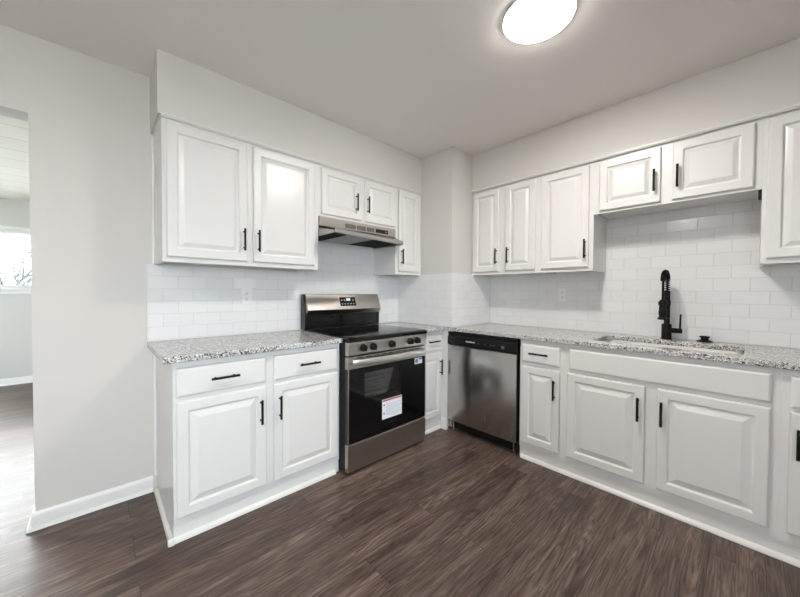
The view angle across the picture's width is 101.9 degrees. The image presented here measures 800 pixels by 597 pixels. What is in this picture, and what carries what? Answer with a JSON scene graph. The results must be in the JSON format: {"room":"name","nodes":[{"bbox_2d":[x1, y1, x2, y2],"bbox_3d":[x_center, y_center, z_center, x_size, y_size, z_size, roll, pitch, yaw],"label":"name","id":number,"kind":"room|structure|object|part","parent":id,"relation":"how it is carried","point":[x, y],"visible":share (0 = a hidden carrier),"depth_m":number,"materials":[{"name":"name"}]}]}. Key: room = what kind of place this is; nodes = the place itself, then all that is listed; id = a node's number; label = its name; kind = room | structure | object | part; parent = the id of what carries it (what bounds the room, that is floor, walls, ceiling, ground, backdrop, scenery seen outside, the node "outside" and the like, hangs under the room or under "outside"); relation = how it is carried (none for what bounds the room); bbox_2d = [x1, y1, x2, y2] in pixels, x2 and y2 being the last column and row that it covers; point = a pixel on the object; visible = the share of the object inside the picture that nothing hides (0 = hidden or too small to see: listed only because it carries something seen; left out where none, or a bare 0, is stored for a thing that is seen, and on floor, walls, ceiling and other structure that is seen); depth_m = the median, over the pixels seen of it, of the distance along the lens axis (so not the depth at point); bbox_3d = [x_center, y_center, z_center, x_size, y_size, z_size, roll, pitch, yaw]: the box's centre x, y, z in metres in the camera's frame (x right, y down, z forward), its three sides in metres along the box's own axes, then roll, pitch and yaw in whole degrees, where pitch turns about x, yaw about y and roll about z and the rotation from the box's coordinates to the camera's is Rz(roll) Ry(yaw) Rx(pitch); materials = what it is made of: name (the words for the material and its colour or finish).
{"room":"kitchen","nodes":[
{"label":"kitchen","id":0,"kind":"room"},
{"bbox_2d":[0,115,29,200],"bbox_3d":[-4.110,-1.292,2.345,3.400,0.105,3.870,-1,2,-43],"label":"ceiling","id":1,"kind":"structure","parent":0,"point":[14,137],"depth_m":2.91,"materials":[{"name":"white paint"}]},
{"bbox_2d":[0,198,32,378],"bbox_3d":[-5.504,-0.181,3.855,3.800,2.600,0.200,-1,2,-43],"label":"wall","id":2,"kind":"structure","parent":0,"point":[15,309],"depth_m":4.21,"materials":[{"name":"grey paint"}]},
{"bbox_2d":[0,225,30,293],"bbox_3d":[-4.825,-0.497,4.420,1.210,0.867,0.210,-1,2,-43],"label":"window","id":3,"kind":"structure","parent":2,"relation":"in","point":[4,289],"depth_m":4.20,"materials":[{"name":"white paint"}]},
{"bbox_3d":[-4.781,-0.533,4.372,1.170,0.792,0.015,-1,2,-43],"label":"casing","id":4,"kind":"part","parent":3,"relation":"part of","materials":[{"name":"white paint"}]},
{"bbox_3d":[-4.782,-0.100,4.380,1.210,0.075,0.080,-1,2,-43],"label":"sill","id":5,"kind":"part","parent":3,"relation":"part of","materials":[{"name":"white paint"}]},
{"bbox_2d":[0,375,32,385],"bbox_3d":[-4.697,1.066,4.480,1.389,0.088,0.029,-1,2,-43],"label":"baseboard","id":6,"kind":"structure","parent":2,"relation":"attached to","point":[25,379],"depth_m":4.21,"materials":[{"name":"white paint"}]},
{"bbox_2d":[0,24,396,510],"bbox_3d":[-1.655,-0.075,1.929,6.000,2.504,0.130,-1,2,-43],"label":"wall","id":7,"kind":"structure","parent":0,"point":[87,117],"depth_m":1.78,"materials":[{"name":"grey paint"}]},
{"bbox_2d":[26,475,153,533],"bbox_3d":[-1.743,1.133,1.857,0.514,0.088,0.161,-1,2,-43],"label":"baseboard","id":8,"kind":"structure","parent":7,"relation":"attached to","point":[46,517],"depth_m":1.79,"materials":[{"name":"white paint"}]},
{"bbox_2d":[146,264,147,341],"bbox_3d":[-1.526,0.028,1.956,0.006,0.469,0.009,-1,2,-43],"label":"trim","id":9,"kind":"structure","parent":7,"relation":"attached to","point":[146,264],"depth_m":1.95,"materials":[{"name":"white paint"}]},
{"bbox_2d":[151,117,317,271],"bbox_3d":[-1.034,-0.599,2.152,0.945,0.781,0.372,-1,2,-43],"label":"upper cabinet","id":10,"kind":"object","parent":7,"relation":"attached to","point":[218,199],"visible":1,"depth_m":1.96,"materials":[{"name":"white paint"}]},
{"bbox_3d":[-1.496,-0.592,1.965,0.014,0.765,0.015,-1,2,-43],"label":"scribe molding","id":11,"kind":"part","parent":10,"relation":"part of","materials":[{"name":"white paint"}]},
{"bbox_3d":[-1.109,-0.594,1.890,0.415,0.727,0.018,-1,2,-43],"label":"door","id":12,"kind":"part","parent":10,"relation":"part of","materials":[{"name":"white paint"}]},
{"bbox_3d":[-0.958,-0.363,1.999,0.012,0.135,0.036,-1,2,-43],"label":"handle","id":13,"kind":"part","parent":10,"relation":"part of","materials":[{"name":"black metal"}]},
{"bbox_3d":[-0.894,-0.364,2.059,0.012,0.135,0.036,-1,2,-43],"label":"handle","id":14,"kind":"part","parent":10,"relation":"part of","materials":[{"name":"black metal"}]},
{"bbox_3d":[-0.775,-0.599,2.201,0.426,0.727,0.018,-1,2,-43],"label":"door","id":15,"kind":"part","parent":10,"relation":"part of","materials":[{"name":"white paint"}]},
{"bbox_2d":[147,241,397,341],"bbox_3d":[-0.772,-0.141,2.656,2.053,0.785,0.007,-1,2,-43],"label":"backsplash","id":16,"kind":"structure","parent":7,"relation":"attached to","point":[185,302],"depth_m":2.37,"materials":[{"name":"white tile"}]},
{"bbox_2d":[233,278,255,288],"bbox_3d":[-1.114,-0.108,2.329,0.154,0.074,0.005,-1,2,-43],"label":"tile","id":17,"kind":"object","parent":16,"relation":"attached to","point":[238,283],"depth_m":2.33,"materials":[{"name":"white tile"}]},
{"bbox_2d":[241,288,251,304],"bbox_3d":[-1.105,-0.016,2.338,0.074,0.118,0.008,-1,2,-43],"label":"power outlet","id":18,"kind":"object","parent":16,"relation":"attached to","point":[246,293],"visible":1,"depth_m":2.33,"materials":[{"name":"white plastic"}]},
{"bbox_2d":[318,164,395,228],"bbox_3d":[-0.409,-0.806,2.731,0.763,0.383,0.372,-1,2,-43],"label":"upper cabinet","id":19,"kind":"object","parent":7,"relation":"attached to","point":[342,195],"visible":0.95,"depth_m":2.58,"materials":[{"name":"white paint"}]},
{"bbox_3d":[-0.445,-0.797,2.504,0.361,0.339,0.018,-1,2,-43],"label":"door","id":20,"kind":"part","parent":19,"relation":"part of","materials":[{"name":"white paint"}]},
{"bbox_3d":[-0.338,-0.760,2.568,0.012,0.135,0.036,-1,2,-43],"label":"handle","id":21,"kind":"part","parent":19,"relation":"part of","materials":[{"name":"black metal"}]},
{"bbox_3d":[-0.165,-0.801,2.766,0.340,0.339,0.018,-1,2,-43],"label":"door","id":22,"kind":"part","parent":19,"relation":"part of","materials":[{"name":"white paint"}]},
{"bbox_2d":[318,216,402,248],"bbox_3d":[-0.349,-0.539,2.673,0.754,0.147,0.529,-1,2,-43],"label":"range hood","id":23,"kind":"object","parent":7,"relation":"attached to","point":[331,230],"visible":0.9,"depth_m":2.59,"materials":[{"name":"silver metal"}]},
{"bbox_3d":[-0.521,-0.472,2.526,0.007,0.010,0.440,-1,2,-43],"label":"filter rail","id":24,"kind":"part","parent":23,"relation":"part of","materials":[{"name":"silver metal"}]},
{"bbox_2d":[345,223,355,228],"bbox_3d":[-0.391,-0.568,2.560,0.096,0.034,0.002,-1,2,-43],"label":"vent grille","id":25,"kind":"object","parent":23,"relation":"attached to","point":[347,225],"depth_m":2.56,"materials":[{"name":"metal"}]},
{"bbox_2d":[357,226,365,230],"bbox_3d":[-0.312,-0.569,2.634,0.085,0.034,0.002,-1,2,-43],"label":"vent grille","id":26,"kind":"object","parent":23,"relation":"attached to","point":[359,228],"depth_m":2.63,"materials":[{"name":"metal"}]},
{"bbox_3d":[-0.155,-0.572,2.780,0.135,0.032,0.003,-1,2,-43],"label":"switch panel","id":27,"kind":"part","parent":23,"relation":"part of","materials":[{"name":"black plastic"}]},
{"bbox_2d":[374,187,420,276],"bbox_3d":[-0.010,-0.613,3.107,0.330,0.781,0.372,-1,2,-43],"label":"upper cabinet","id":28,"kind":"object","parent":7,"relation":"attached to","point":[405,259],"visible":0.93,"depth_m":2.99,"materials":[{"name":"white paint"}]},
{"bbox_3d":[0.073,-0.611,3.018,0.330,0.781,0.019,-1,2,-43],"label":"frame","id":29,"kind":"part","parent":28,"relation":"part of","materials":[{"name":"white paint"}]},
{"bbox_3d":[0.085,-0.610,3.003,0.259,0.727,0.018,-1,2,-43],"label":"door","id":30,"kind":"part","parent":28,"relation":"part of","materials":[{"name":"white paint"}]},
{"bbox_2d":[398,273,451,326],"bbox_3d":[0.217,0.010,3.109,0.007,0.477,0.701,-1,2,-43],"label":"backsplash","id":31,"kind":"structure","parent":7,"relation":"attached to","point":[426,299],"depth_m":3.07,"materials":[{"name":"white tile"}]},
{"bbox_2d":[150,49,421,192],"bbox_3d":[-0.649,-1.166,2.530,2.041,0.335,0.324,-1,2,-43],"label":"soffit","id":32,"kind":"structure","parent":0,"point":[180,88],"depth_m":2.10,"materials":[{"name":"grey paint"}]},
{"bbox_2d":[153,112,421,194],"bbox_3d":[-0.641,-0.993,2.532,2.028,0.016,0.336,-1,2,-43],"label":"trim","id":33,"kind":"structure","parent":32,"relation":"attached to","point":[162,114],"depth_m":2.10,"materials":[{"name":"white paint"}]},
{"bbox_2d":[0,382,799,596],"bbox_3d":[-1.659,1.231,1.732,6.100,0.100,8.600,-1,2,-43],"label":"floor","id":34,"kind":"structure","parent":0,"point":[448,513],"depth_m":1.58,"materials":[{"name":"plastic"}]},
{"bbox_2d":[153,343,338,546],"bbox_3d":[-0.947,0.736,2.071,0.955,0.882,0.656,-1,2,-43],"label":"base cabinet","id":35,"kind":"object","parent":34,"relation":"on","point":[234,436],"visible":0.89,"depth_m":1.78,"materials":[{"name":"white paint"}]},
{"bbox_3d":[-1.503,0.690,1.989,0.016,0.790,0.015,-1,2,-43],"label":"scribe molding","id":36,"kind":"part","parent":35,"relation":"part of","materials":[{"name":"white paint"}]},
{"bbox_3d":[-0.920,0.406,1.700,0.424,0.143,0.018,-1,2,-43],"label":"drawer","id":37,"kind":"part","parent":35,"relation":"part of","materials":[{"name":"white paint"}]},
{"bbox_3d":[-0.920,0.782,1.710,0.429,0.566,0.018,-1,2,-43],"label":"door","id":38,"kind":"part","parent":35,"relation":"part of","materials":[{"name":"white paint"}]},
{"bbox_3d":[-0.903,0.406,1.680,0.132,0.012,0.036,-1,2,-43],"label":"handle","id":39,"kind":"part","parent":35,"relation":"part of","materials":[{"name":"black metal"}]},
{"bbox_2d":[147,330,342,364],"bbox_3d":[-0.956,0.279,2.058,0.972,0.030,0.647,-1,2,-43],"label":"countertop","id":40,"kind":"structure","parent":35,"relation":"on","point":[193,349],"depth_m":1.89,"materials":[{"name":"stone"}]},
{"bbox_3d":[-0.965,1.165,2.074,0.925,0.024,0.592,-1,2,-43],"label":"shoe molding","id":41,"kind":"part","parent":35,"relation":"part of","materials":[{"name":"white paint"}]},
{"bbox_3d":[-0.771,0.633,1.809,0.012,0.135,0.036,-1,2,-43],"label":"handle","id":42,"kind":"part","parent":35,"relation":"part of","materials":[{"name":"black metal"}]},
{"bbox_3d":[-0.693,0.632,1.882,0.012,0.135,0.036,-1,2,-43],"label":"handle","id":43,"kind":"part","parent":35,"relation":"part of","materials":[{"name":"black metal"}]},
{"bbox_3d":[-0.575,0.401,2.022,0.426,0.143,0.018,-1,2,-43],"label":"drawer","id":44,"kind":"part","parent":35,"relation":"part of","materials":[{"name":"white paint"}]},
{"bbox_3d":[-0.576,0.777,2.031,0.429,0.566,0.018,-1,2,-43],"label":"door","id":45,"kind":"part","parent":35,"relation":"part of","materials":[{"name":"white paint"}]},
{"bbox_3d":[-0.555,0.401,2.004,0.132,0.012,0.036,-1,2,-43],"label":"handle","id":46,"kind":"part","parent":35,"relation":"part of","materials":[{"name":"black metal"}]},
{"bbox_2d":[301,294,426,473],"bbox_3d":[-0.276,0.568,2.610,0.755,1.203,0.737,-1,2,-43],"label":"electric range","id":47,"kind":"object","parent":34,"relation":"on","point":[382,368],"visible":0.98,"depth_m":2.42,"materials":[{"name":"silver metal"}]},
{"bbox_3d":[-0.470,0.046,2.818,0.739,0.168,0.057,-1,2,-43],"label":"backguard panel","id":48,"kind":"part","parent":47,"relation":"part of","materials":[{"name":"silver metal"}]},
{"bbox_3d":[-0.240,0.333,2.186,0.052,0.052,0.030,-1,2,-43],"label":"knob","id":49,"kind":"part","parent":47,"relation":"part of","materials":[{"name":"black plastic"}]},
{"bbox_2d":[305,324,426,342],"bbox_3d":[-0.267,0.267,2.595,0.755,0.032,0.614,-1,2,-43],"label":"cooktop","id":50,"kind":"object","parent":47,"relation":"in","point":[368,333],"depth_m":2.49,"materials":[{"name":"black glass"}]},
{"bbox_3d":[-0.179,0.332,2.243,0.052,0.052,0.030,-1,2,-43],"label":"knob","id":51,"kind":"part","parent":47,"relation":"part of","materials":[{"name":"black plastic"}]},
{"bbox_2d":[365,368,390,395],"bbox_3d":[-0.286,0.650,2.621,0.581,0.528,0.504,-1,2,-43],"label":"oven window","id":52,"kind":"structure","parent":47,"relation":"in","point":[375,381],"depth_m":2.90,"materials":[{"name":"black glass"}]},
{"bbox_3d":[-0.080,1.062,2.407,0.753,0.184,0.037,-1,2,-43],"label":"storage drawer","id":53,"kind":"part","parent":47,"relation":"part of","materials":[{"name":"silver metal"}]},
{"bbox_2d":[345,345,425,444],"bbox_3d":[-0.058,0.674,2.377,0.753,0.575,0.096,-1,2,-43],"label":"oven","id":54,"kind":"object","parent":47,"relation":"in","point":[402,403],"depth_m":2.35,"materials":[{"name":"black glass"}]},
{"bbox_3d":[-0.074,0.332,2.389,0.753,0.089,0.042,-1,2,-43],"label":"control panel","id":55,"kind":"part","parent":47,"relation":"part of","materials":[{"name":"silver metal"}]},
{"bbox_3d":[-0.051,0.331,2.361,0.052,0.052,0.030,-1,2,-43],"label":"knob","id":56,"kind":"part","parent":47,"relation":"part of","materials":[{"name":"black plastic"}]},
{"bbox_2d":[424,330,448,434],"bbox_3d":[0.086,0.722,3.024,0.330,0.882,0.670,-1,2,-43],"label":"base cabinet","id":57,"kind":"object","parent":34,"relation":"on","point":[436,344],"visible":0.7,"depth_m":2.87,"materials":[{"name":"white paint"}]},
{"bbox_3d":[0.268,1.156,2.837,0.293,0.024,0.018,-1,2,-43],"label":"shoe molding","id":58,"kind":"part","parent":57,"relation":"part of","materials":[{"name":"white paint"}]},
{"bbox_3d":[0.271,0.761,2.821,0.268,0.556,0.018,-1,2,-43],"label":"door","id":59,"kind":"part","parent":57,"relation":"part of","materials":[{"name":"white paint"}]},
{"bbox_3d":[0.260,0.684,2.835,0.329,0.797,0.019,-1,2,-43],"label":"frame","id":60,"kind":"part","parent":57,"relation":"part of","materials":[{"name":"white paint"}]},
{"bbox_3d":[0.273,0.390,2.813,0.268,0.143,0.018,-1,2,-43],"label":"drawer","id":61,"kind":"part","parent":57,"relation":"part of","materials":[{"name":"white paint"}]},
{"bbox_3d":[0.392,1.121,2.905,0.016,0.093,0.066,-1,2,-43],"label":"corner molding","id":62,"kind":"part","parent":57,"relation":"part of","materials":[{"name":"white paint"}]},
{"bbox_2d":[447,331,520,453],"bbox_3d":[0.865,0.731,2.845,0.621,0.879,0.652,-1,2,-43],"label":"dishwasher","id":63,"kind":"object","parent":34,"relation":"on","point":[484,370],"visible":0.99,"depth_m":2.59,"materials":[{"name":"silver metal"}]},
{"bbox_3d":[0.703,1.119,2.691,0.015,0.086,0.630,-1,2,-43],"label":"toe panel","id":64,"kind":"part","parent":63,"relation":"part of","materials":[{"name":"black plastic"}]},
{"bbox_2d":[519,339,565,473],"bbox_3d":[1.204,0.739,2.490,0.666,0.882,0.316,-1,2,-43],"label":"base cabinet","id":65,"kind":"object","parent":34,"relation":"on","point":[542,364],"visible":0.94,"depth_m":2.28,"materials":[{"name":"white paint"}]},
{"bbox_3d":[0.970,0.394,2.274,0.036,0.012,0.132,-1,2,-43],"label":"handle","id":66,"kind":"part","parent":65,"relation":"part of","materials":[{"name":"black metal"}]},
{"bbox_3d":[0.989,0.774,2.299,0.018,0.562,0.265,-1,2,-43],"label":"door","id":67,"kind":"part","parent":65,"relation":"part of","materials":[{"name":"white paint"}]},
{"bbox_3d":[0.991,0.399,2.291,0.018,0.131,0.266,-1,2,-43],"label":"drawer","id":68,"kind":"part","parent":65,"relation":"part of","materials":[{"name":"white paint"}]},
{"bbox_3d":[1.001,1.170,2.302,0.018,0.024,0.303,-1,2,-43],"label":"shoe molding","id":69,"kind":"part","parent":65,"relation":"part of","materials":[{"name":"white paint"}]},
{"bbox_3d":[1.041,0.624,2.201,0.036,0.135,0.012,-1,2,-43],"label":"handle","id":70,"kind":"part","parent":65,"relation":"part of","materials":[{"name":"black metal"}]},
{"bbox_2d":[563,344,781,557],"bbox_3d":[1.633,0.750,2.031,0.666,0.882,0.940,-1,2,-43],"label":"base cabinet","id":71,"kind":"object","parent":34,"relation":"on","point":[694,442],"visible":0.97,"depth_m":1.74,"materials":[{"name":"white paint"}]},
{"bbox_2d":[373,322,799,370],"bbox_3d":[1.127,0.284,2.358,0.950,0.030,3.049,-1,2,-43],"label":"countertop","id":72,"kind":"structure","parent":71,"relation":"on","point":[754,355],"depth_m":2.05,"materials":[{"name":"stone"}]},
{"bbox_2d":[657,270,681,339],"bbox_3d":[1.764,0.043,2.120,0.220,0.465,0.110,-1,2,-43],"label":"faucet","id":73,"kind":"object","parent":72,"relation":"on","point":[664,304],"visible":1,"depth_m":2.17,"materials":[{"name":"black metal"}]},
{"bbox_3d":[1.806,0.059,2.193,0.039,0.224,0.039,-1,2,-43],"label":"post","id":74,"kind":"part","parent":73,"relation":"part of","materials":[{"name":"black metal"}]},
{"bbox_3d":[1.853,0.155,2.144,0.011,0.102,0.012,-1,2,-43],"label":"lever","id":75,"kind":"part","parent":73,"relation":"part of","materials":[{"name":"black metal"}]},
{"bbox_2d":[603,340,743,354],"bbox_3d":[1.630,0.405,2.013,0.406,0.194,0.726,-1,2,-43],"label":"sink","id":76,"kind":"object","parent":72,"relation":"in","point":[616,341],"visible":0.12,"depth_m":2.10,"materials":[{"name":"white metal"}]},
{"bbox_2d":[696,336,712,342],"bbox_3d":[1.960,0.260,2.086,0.080,0.036,0.080,-1,2,-43],"label":"cover","id":77,"kind":"object","parent":72,"relation":"on","point":[703,338],"visible":1,"depth_m":2.07,"materials":[{"name":"black metal"}]},
{"bbox_3d":[1.257,0.779,2.012,0.018,0.562,0.420,-1,2,-43],"label":"door","id":78,"kind":"part","parent":71,"relation":"part of","materials":[{"name":"white paint"}]},
{"bbox_3d":[1.361,0.635,1.858,0.036,0.135,0.012,-1,2,-43],"label":"handle","id":79,"kind":"part","parent":71,"relation":"part of","materials":[{"name":"black metal"}]},
{"bbox_3d":[1.434,0.636,1.781,0.036,0.135,0.012,-1,2,-43],"label":"handle","id":80,"kind":"part","parent":71,"relation":"part of","materials":[{"name":"black metal"}]},
{"bbox_3d":[1.425,1.181,1.848,0.018,0.024,0.940,-1,2,-43],"label":"shoe molding","id":81,"kind":"part","parent":71,"relation":"part of","materials":[{"name":"white paint"}]},
{"bbox_3d":[1.423,0.409,1.828,0.018,0.138,0.883,-1,2,-43],"label":"false drawer","id":82,"kind":"part","parent":71,"relation":"part of","materials":[{"name":"white paint"}]},
{"bbox_3d":[1.580,0.788,1.666,0.018,0.562,0.417,-1,2,-43],"label":"door","id":83,"kind":"part","parent":71,"relation":"part of","materials":[{"name":"white paint"}]},
{"bbox_2d":[776,369,799,567],"bbox_3d":[2.111,0.762,1.518,0.666,0.882,0.462,-1,2,-43],"label":"base cabinet","id":84,"kind":"object","parent":34,"relation":"on","point":[788,514],"visible":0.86,"depth_m":1.47,"materials":[{"name":"white paint"}]},
{"bbox_3d":[1.903,1.194,1.335,0.018,0.024,0.462,-1,2,-43],"label":"shoe molding","id":85,"kind":"part","parent":84,"relation":"part of","materials":[{"name":"white paint"}]},
{"bbox_3d":[1.899,0.791,1.323,0.018,0.552,0.404,-1,2,-43],"label":"door","id":86,"kind":"part","parent":84,"relation":"part of","materials":[{"name":"white paint"}]},
{"bbox_3d":[1.901,0.425,1.316,0.018,0.140,0.404,-1,2,-43],"label":"drawer","id":87,"kind":"part","parent":84,"relation":"part of","materials":[{"name":"white paint"}]},
{"bbox_3d":[1.759,0.646,1.432,0.036,0.135,0.012,-1,2,-43],"label":"handle","id":88,"kind":"part","parent":84,"relation":"part of","materials":[{"name":"black metal"}]},
{"bbox_2d":[0,0,799,157],"bbox_3d":[-0.148,-1.337,0.295,6.000,0.100,4.530,-1,2,-43],"label":"ceiling","id":89,"kind":"structure","parent":0,"point":[419,78],"depth_m":1.71,"materials":[{"name":"white paint"}]},
{"bbox_2d":[502,0,576,43],"bbox_3d":[0.641,-1.296,1.506,0.316,0.020,0.316,-1,2,-43],"label":"recessed light","id":90,"kind":"object","parent":89,"relation":"in","point":[525,21],"visible":1,"depth_m":1.50,"materials":[{"name":"white plastic"}]},
{"bbox_2d":[420,146,472,274],"bbox_3d":[0.448,-0.549,3.316,0.621,1.588,0.693,-1,2,-43],"label":"wall column","id":91,"kind":"structure","parent":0,"point":[447,196],"depth_m":2.96,"materials":[{"name":"grey paint"}]},
{"bbox_2d":[448,331,452,426],"bbox_3d":[0.453,0.718,3.374,0.559,0.883,0.659,-1,2,-43],"label":"wall","id":92,"kind":"structure","parent":0,"point":[450,422],"depth_m":2.96,"materials":[{"name":"grey paint"}]},
{"bbox_2d":[452,273,489,326],"bbox_3d":[0.681,0.013,3.067,0.614,0.477,0.007,-1,2,-43],"label":"backsplash","id":93,"kind":"structure","parent":92,"relation":"attached to","point":[470,293],"depth_m":3.04,"materials":[{"name":"white tile"}]},
{"bbox_2d":[472,38,799,190],"bbox_3d":[1.990,-1.139,1.868,0.329,0.335,3.504,-1,2,-43],"label":"soffit","id":94,"kind":"structure","parent":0,"point":[768,80],"depth_m":2.02,"materials":[{"name":"grey paint"}]},
{"bbox_2d":[472,175,544,276],"bbox_3d":[0.993,-0.604,2.916,0.370,0.781,0.630,-1,2,-43],"label":"upper cabinet","id":95,"kind":"object","parent":94,"relation":"attached to","point":[505,228],"visible":0.95,"depth_m":2.78,"materials":[{"name":"white paint"}]},
{"bbox_3d":[0.779,-0.605,2.940,0.018,0.727,0.267,-1,2,-43],"label":"door","id":96,"kind":"part","parent":95,"relation":"part of","materials":[{"name":"white paint"}]},
{"bbox_3d":[0.837,-0.371,2.841,0.036,0.135,0.012,-1,2,-43],"label":"handle","id":97,"kind":"part","parent":95,"relation":"part of","materials":[{"name":"black metal"}]},
{"bbox_3d":[0.999,-0.600,2.704,0.018,0.727,0.265,-1,2,-43],"label":"door","id":98,"kind":"part","parent":95,"relation":"part of","materials":[{"name":"white paint"}]},
{"bbox_2d":[538,161,606,273],"bbox_3d":[1.341,-0.595,2.542,0.370,0.781,0.393,-1,2,-43],"label":"upper cabinet","id":99,"kind":"object","parent":94,"relation":"attached to","point":[572,238],"visible":0.95,"depth_m":2.42,"materials":[{"name":"white paint"}]},
{"bbox_3d":[1.238,-0.593,2.448,0.018,0.727,0.341,-1,2,-43],"label":"door","id":100,"kind":"part","parent":99,"relation":"part of","materials":[{"name":"white paint"}]},
{"bbox_3d":[1.321,-0.358,2.323,0.036,0.135,0.012,-1,2,-43],"label":"handle","id":101,"kind":"part","parent":99,"relation":"part of","materials":[{"name":"black metal"}]},
{"bbox_2d":[594,117,763,220],"bbox_3d":[1.749,-0.783,2.102,0.370,0.383,0.800,-1,2,-43],"label":"upper cabinet","id":102,"kind":"object","parent":94,"relation":"attached to","point":[722,165],"visible":0.99,"depth_m":1.95,"materials":[{"name":"white paint"}]},
{"bbox_3d":[1.514,-0.779,2.150,0.018,0.341,0.339,-1,2,-43],"label":"door","id":103,"kind":"part","parent":102,"relation":"part of","materials":[{"name":"white paint"}]},
{"bbox_2d":[471,104,799,192],"bbox_3d":[1.660,-0.970,1.974,0.011,0.016,2.904,-1,2,-43],"label":"trim","id":104,"kind":"structure","parent":102,"relation":"attached to","point":[796,105],"depth_m":2.02,"materials":[{"name":"white paint"}]},
{"bbox_3d":[1.589,-0.740,2.029,0.036,0.135,0.012,-1,2,-43],"label":"handle","id":105,"kind":"part","parent":102,"relation":"part of","materials":[{"name":"black metal"}]},
{"bbox_3d":[1.666,-0.738,1.947,0.036,0.135,0.012,-1,2,-43],"label":"handle","id":106,"kind":"part","parent":102,"relation":"part of","materials":[{"name":"black metal"}]},
{"bbox_3d":[1.784,-0.772,1.860,0.018,0.341,0.339,-1,2,-43],"label":"door","id":107,"kind":"part","parent":102,"relation":"part of","materials":[{"name":"white paint"}]},
{"bbox_2d":[758,108,799,266],"bbox_3d":[2.174,-0.573,1.649,0.370,0.781,0.475,-1,2,-43],"label":"upper cabinet","id":108,"kind":"object","parent":94,"relation":"attached to","point":[779,196],"visible":0.99,"depth_m":1.67,"materials":[{"name":"white paint"}]},
{"bbox_3d":[2.010,-0.063,2.251,0.200,2.504,4.400,-1,2,-43],"label":"wall","id":109,"kind":"structure","parent":0,"visible":0},
{"bbox_2d":[490,199,799,348],"bbox_3d":[1.830,-0.170,2.289,0.007,0.885,2.705,-1,2,-43],"label":"backsplash","id":110,"kind":"structure","parent":109,"relation":"attached to","point":[720,290],"depth_m":2.21,"materials":[{"name":"white tile"}]},
{"bbox_2d":[558,288,566,301],"bbox_3d":[1.382,-0.031,2.760,0.008,0.118,0.074,-1,2,-43],"label":"power outlet","id":111,"kind":"object","parent":110,"relation":"attached to","point":[562,292],"visible":1,"depth_m":2.76,"materials":[{"name":"white plastic"}]},
{"label":"outside","id":112,"kind":"structure","parent":0,"visible":0},
{"bbox_3d":[-6.640,1.860,4.076,70.000,0.300,90.000,-1,2,-43],"label":"ground","id":113,"kind":"structure","parent":112,"visible":0},
{"bbox_2d":[0,236,30,284],"bbox_3d":[-8.821,-0.283,7.379,3.133,3.854,1.671,0,1,-34],"label":"bare tree","id":114,"kind":"object","parent":113,"relation":"on","point":[18,281],"visible":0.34,"depth_m":7.44,"materials":[{"name":"grey plant"}]}
]}

